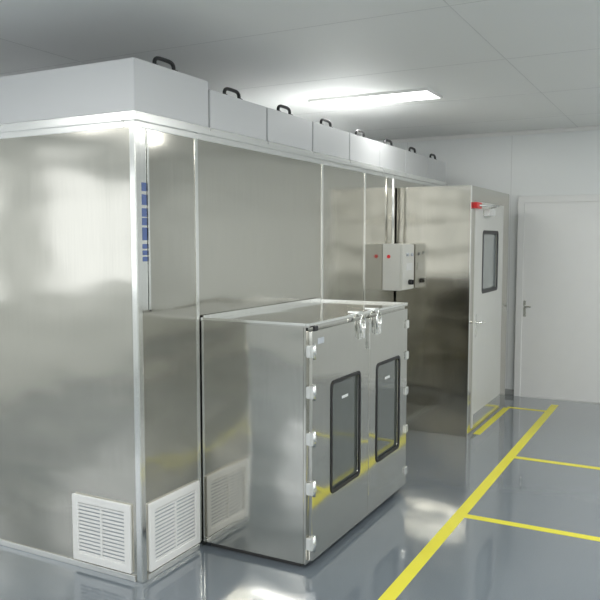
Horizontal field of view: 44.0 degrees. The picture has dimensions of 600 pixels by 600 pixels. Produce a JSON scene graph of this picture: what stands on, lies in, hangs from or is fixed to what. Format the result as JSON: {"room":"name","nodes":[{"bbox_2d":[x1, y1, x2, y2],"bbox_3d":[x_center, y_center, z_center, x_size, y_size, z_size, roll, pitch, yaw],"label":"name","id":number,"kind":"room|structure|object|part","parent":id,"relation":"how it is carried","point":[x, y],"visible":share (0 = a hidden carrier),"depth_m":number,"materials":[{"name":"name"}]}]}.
{"room":"clean room","nodes":[
{"label":"clean room","id":0,"kind":"room"},
{"bbox_2d":[0,0,599,140],"bbox_3d":[-0.636,-1.421,2.954,8.600,0.100,11.400,2,5,28],"label":"ceiling","id":1,"kind":"structure","parent":0,"point":[79,30],"depth_m":4.39,"materials":[{"name":"paint"}]},
{"bbox_2d":[0,0,599,131],"bbox_3d":[-0.636,-1.371,2.958,8.400,0.001,11.200,2,5,28],"label":"trim","id":2,"kind":"structure","parent":1,"relation":"attached to","point":[443,0],"depth_m":4.61,"materials":[{"name":"grey metal"}]},
{"bbox_2d":[308,87,442,108],"bbox_3d":[0.591,-1.599,5.910,1.010,0.020,0.370,2,5,28],"label":"ceiling light","id":3,"kind":"object","parent":1,"relation":"attached to","point":[418,94],"depth_m":5.84,"materials":[{"name":"white plastic"}]},
{"bbox_2d":[0,394,599,599],"bbox_3d":[-0.636,1.449,3.185,8.600,0.101,11.400,2,5,28],"label":"floor","id":4,"kind":"structure","parent":0,"point":[479,560],"depth_m":4.03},
{"bbox_2d":[0,114,447,582],"bbox_3d":[-0.958,0.032,6.324,3.060,2.222,4.860,2,5,28],"label":"booth","id":5,"kind":"object","parent":4,"relation":"on","point":[118,234],"visible":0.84,"depth_m":3.78,"materials":[{"name":"metal"}]},
{"bbox_3d":[-1.260,0.247,3.786,1.085,2.200,0.040,2,5,28],"label":"wall panel","id":6,"kind":"part","parent":5,"relation":"part of","materials":[{"name":"metal"}]},
{"bbox_3d":[-1.290,1.178,5.763,3.008,0.028,3.373,2,5,28],"label":"trim","id":7,"kind":"part","parent":5,"relation":"part of","materials":[{"name":"metal"}]},
{"bbox_2d":[72,493,132,573],"bbox_3d":[-0.982,1.151,3.679,0.377,0.339,0.014,2,5,28],"label":"vent grille","id":8,"kind":"object","parent":5,"relation":"attached to","point":[102,528],"visible":1,"depth_m":3.67,"materials":[{"name":"white plastic"}]},
{"bbox_2d":[0,56,209,130],"bbox_3d":[-1.122,-1.049,3.926,1.149,0.318,0.594,2,5,28],"label":"filter","id":9,"kind":"object","parent":5,"relation":"on","point":[127,86],"visible":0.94,"depth_m":3.61,"materials":[{"name":"paint"}]},
{"bbox_3d":[-0.665,-1.160,3.639,0.020,0.051,0.170,2,5,28],"label":"handle","id":10,"kind":"part","parent":9,"relation":"part of","materials":[{"name":"black plastic"}]},
{"bbox_3d":[-0.766,0.269,3.520,0.037,2.200,0.037,2,5,28],"label":"corner post","id":11,"kind":"part","parent":5,"relation":"part of","materials":[{"name":"silver metal"}]},
{"bbox_3d":[-0.647,-0.405,3.697,0.040,0.886,0.383,2,5,28],"label":"long wall panel","id":12,"kind":"part","parent":5,"relation":"part of","materials":[{"name":"metal"}]},
{"bbox_3d":[-0.659,0.695,3.764,0.040,1.310,0.433,2,5,28],"label":"long wall panel","id":13,"kind":"part","parent":5,"relation":"part of","materials":[{"name":"metal"}]},
{"bbox_2d":[148,480,199,571],"bbox_3d":[-0.635,1.143,3.787,0.014,0.339,0.411,2,5,28],"label":"vent grille","id":14,"kind":"object","parent":5,"relation":"attached to","point":[173,518],"visible":1,"depth_m":3.77,"materials":[{"name":"white plastic"}]},
{"bbox_3d":[-0.950,-1.047,6.210,3.020,0.052,4.820,2,5,28],"label":"rail","id":15,"kind":"part","parent":5,"relation":"part of","materials":[{"name":"metal"}]},
{"bbox_2d":[208,87,267,143],"bbox_3d":[-0.840,-1.072,4.455,1.149,0.278,0.594,2,5,28],"label":"filter","id":16,"kind":"object","parent":5,"relation":"on","point":[227,115],"visible":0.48,"depth_m":4.16,"materials":[{"name":"paint"}]},
{"bbox_3d":[-0.383,-1.163,4.170,0.020,0.051,0.170,2,5,28],"label":"handle","id":17,"kind":"part","parent":16,"relation":"part of","materials":[{"name":"black plastic"}]},
{"bbox_3d":[-0.210,0.184,4.567,0.040,2.200,1.459,2,5,28],"label":"long wall panel","id":18,"kind":"part","parent":5,"relation":"part of","materials":[{"name":"metal"}]},
{"bbox_2d":[266,104,312,153],"bbox_3d":[-0.557,-1.114,4.983,1.149,0.278,0.594,2,5,28],"label":"filter","id":19,"kind":"object","parent":5,"relation":"on","point":[284,130],"visible":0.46,"depth_m":4.69,"materials":[{"name":"paint"}]},
{"bbox_3d":[-0.101,-1.205,4.698,0.020,0.051,0.170,2,5,28],"label":"handle","id":20,"kind":"part","parent":19,"relation":"part of","materials":[{"name":"black plastic"}]},
{"bbox_2d":[312,118,349,161],"bbox_3d":[-0.275,-1.157,5.511,1.149,0.278,0.594,2,5,28],"label":"filter","id":21,"kind":"object","parent":5,"relation":"on","point":[327,141],"visible":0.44,"depth_m":5.22,"materials":[{"name":"paint"}]},
{"bbox_3d":[0.181,-1.248,5.225,0.020,0.051,0.170,2,5,28],"label":"handle","id":22,"kind":"part","parent":21,"relation":"part of","materials":[{"name":"black plastic"}]},
{"bbox_3d":[0.312,0.106,5.543,0.040,2.200,0.740,2,5,28],"label":"long wall panel","id":23,"kind":"part","parent":5,"relation":"part of","materials":[{"name":"metal"}]},
{"bbox_2d":[349,130,379,168],"bbox_3d":[0.007,-1.199,6.039,1.149,0.278,0.594,2,5,28],"label":"filter","id":24,"kind":"object","parent":5,"relation":"on","point":[364,151],"visible":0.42,"depth_m":5.75,"materials":[{"name":"paint"}]},
{"bbox_3d":[0.464,-1.290,5.753,0.020,0.051,0.170,2,5,28],"label":"handle","id":25,"kind":"part","parent":24,"relation":"part of","materials":[{"name":"black rubber"}]},
{"bbox_2d":[379,139,405,174],"bbox_3d":[0.289,-1.242,6.567,1.149,0.278,0.594,2,5,28],"label":"filter","id":26,"kind":"object","parent":5,"relation":"on","point":[392,159],"visible":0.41,"depth_m":6.28,"materials":[{"name":"paint"}]},
{"bbox_3d":[0.821,0.029,6.495,0.040,2.200,1.405,2,5,28],"label":"long wall panel","id":27,"kind":"part","parent":5,"relation":"part of","materials":[{"name":"metal"}]},
{"bbox_2d":[382,178,413,290],"bbox_3d":[0.848,-0.553,6.224,0.217,0.935,0.294,2,5,28],"label":"control box","id":28,"kind":"object","parent":5,"relation":"attached to","point":[398,259],"visible":1,"depth_m":6.15,"materials":[{"name":"metal"}]},
{"bbox_3d":[0.898,-0.277,6.222,0.020,0.375,0.280,2,5,28],"label":"enclosure door","id":29,"kind":"part","parent":28,"relation":"part of","materials":[{"name":"metal"}]},
{"bbox_2d":[405,147,426,179],"bbox_3d":[0.572,-1.284,7.094,1.149,0.278,0.594,2,5,28],"label":"filter","id":30,"kind":"object","parent":5,"relation":"on","point":[415,164],"visible":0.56,"depth_m":6.80,"materials":[{"name":"paint"}]},
{"bbox_2d":[427,154,445,183],"bbox_3d":[0.854,-1.327,7.622,1.149,0.278,0.594,2,5,28],"label":"filter","id":31,"kind":"object","parent":5,"relation":"on","point":[436,169],"visible":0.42,"depth_m":7.34,"materials":[{"name":"paint"}]},
{"bbox_2d":[201,298,408,566],"bbox_3d":[0.102,0.670,4.416,0.674,1.255,1.398,2,5,28],"label":"cabinet","id":32,"kind":"object","parent":4,"relation":"on","point":[304,426],"visible":1,"depth_m":3.88,"materials":[{"name":"metal"}]},
{"bbox_3d":[0.215,0.707,3.999,0.030,1.164,0.717,2,5,28],"label":"door","id":33,"kind":"part","parent":32,"relation":"part of","materials":[{"name":"metal"}]},
{"bbox_3d":[0.236,0.706,4.040,0.006,0.581,0.366,2,5,28],"label":"door window","id":34,"kind":"part","parent":32,"relation":"part of","materials":[{"name":"clear glass"}]},
{"bbox_3d":[0.249,0.706,4.033,0.011,0.603,0.388,2,5,28],"label":"door window gasket","id":35,"kind":"part","parent":32,"relation":"part of","materials":[{"name":"black rubber"}]},
{"bbox_3d":[0.350,0.681,4.284,0.012,1.195,1.390,2,5,28],"label":"frame","id":36,"kind":"part","parent":32,"relation":"part of","materials":[{"name":"metal"}]},
{"bbox_3d":[0.352,0.183,4.147,0.018,0.060,0.028,2,5,28],"label":"latch lever","id":37,"kind":"part","parent":32,"relation":"part of","materials":[{"name":"metal"}]},
{"bbox_3d":[0.465,0.166,4.358,0.018,0.060,0.028,2,5,28],"label":"latch lever","id":38,"kind":"part","parent":32,"relation":"part of","materials":[{"name":"metal"}]},
{"bbox_3d":[0.536,0.658,4.600,0.030,1.164,0.637,2,5,28],"label":"door","id":39,"kind":"part","parent":32,"relation":"part of","materials":[{"name":"metal"}]},
{"bbox_2d":[396,185,508,436],"bbox_3d":[1.523,0.048,6.891,0.809,2.100,1.412,2,5,28],"label":"airlock cubicle","id":40,"kind":"object","parent":4,"relation":"on","point":[456,307],"visible":0.99,"depth_m":6.33,"materials":[{"name":"metal"}]},
{"bbox_3d":[1.124,0.093,6.324,0.640,2.100,0.030,2,5,28],"label":"panel","id":41,"kind":"part","parent":40,"relation":"part of","materials":[{"name":"metal"}]},
{"bbox_3d":[1.501,0.222,6.338,0.006,0.200,0.050,2,5,28],"label":"door handle plate","id":42,"kind":"part","parent":40,"relation":"part of","materials":[{"name":"silver metal"}]},
{"bbox_3d":[1.485,-0.791,6.213,0.035,0.050,0.160,2,5,28],"label":"warning plate","id":43,"kind":"part","parent":40,"relation":"part of","materials":[{"name":"red plastic"}]},
{"bbox_3d":[1.694,0.101,6.731,0.030,1.934,1.014,2,5,28],"label":"airlock door","id":44,"kind":"part","parent":40,"relation":"part of","materials":[{"name":"metal"}]},
{"bbox_3d":[1.620,-0.790,6.300,0.145,0.033,0.292,2,5,28],"label":"door closer arm","id":45,"kind":"part","parent":40,"relation":"part of"},
{"bbox_3d":[1.773,-0.005,7.538,0.640,2.100,0.030,2,5,28],"label":"panel","id":46,"kind":"part","parent":40,"relation":"part of","materials":[{"name":"metal"}]},
{"bbox_2d":[388,130,599,388],"bbox_3d":[2.022,-0.386,8.040,8.600,2.780,0.100,2,5,28],"label":"wall","id":47,"kind":"structure","parent":0,"point":[560,163],"depth_m":7.79,"materials":[{"name":"paint"}]},
{"bbox_2d":[407,142,511,388],"bbox_3d":[1.733,-0.394,8.136,6.006,2.780,0.002,2,5,28],"label":"trim","id":48,"kind":"structure","parent":47,"relation":"attached to","point":[407,142],"depth_m":7.88,"materials":[{"name":"grey metal"}]},
{"bbox_2d":[377,125,599,143],"bbox_3d":[1.989,-1.747,7.868,8.400,0.040,0.040,2,5,28],"label":"trim","id":49,"kind":"structure","parent":47,"relation":"attached to","point":[586,128],"depth_m":7.82,"materials":[{"name":"grey metal"}]},
{"bbox_2d":[505,389,513,394],"bbox_3d":[1.994,0.974,8.096,8.400,0.060,0.020,2,5,28],"label":"baseboard","id":50,"kind":"structure","parent":47,"relation":"attached to","point":[507,391],"depth_m":7.95,"materials":[{"name":"metal"}]},
{"bbox_2d":[514,194,599,403],"bbox_3d":[2.745,-0.009,7.598,1.046,2.106,0.050,2,5,28],"label":"frame","id":51,"kind":"object","parent":47,"relation":"attached to","point":[522,200],"visible":1,"depth_m":7.77,"materials":[{"name":"white metal"}]},
{"bbox_2d":[520,201,599,402],"bbox_3d":[2.748,0.018,7.604,0.914,2.029,0.035,2,5,28],"label":"door","id":52,"kind":"structure","parent":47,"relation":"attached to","point":[560,343],"depth_m":7.62,"materials":[{"name":"grey paint"}]},
{"bbox_2d":[523,300,525,316],"bbox_3d":[2.358,0.090,7.794,0.030,0.170,0.007,2,5,28],"label":"plate","id":53,"kind":"object","parent":52,"relation":"attached to","point":[524,302],"depth_m":7.79,"materials":[{"name":"silver metal"}]}
]}

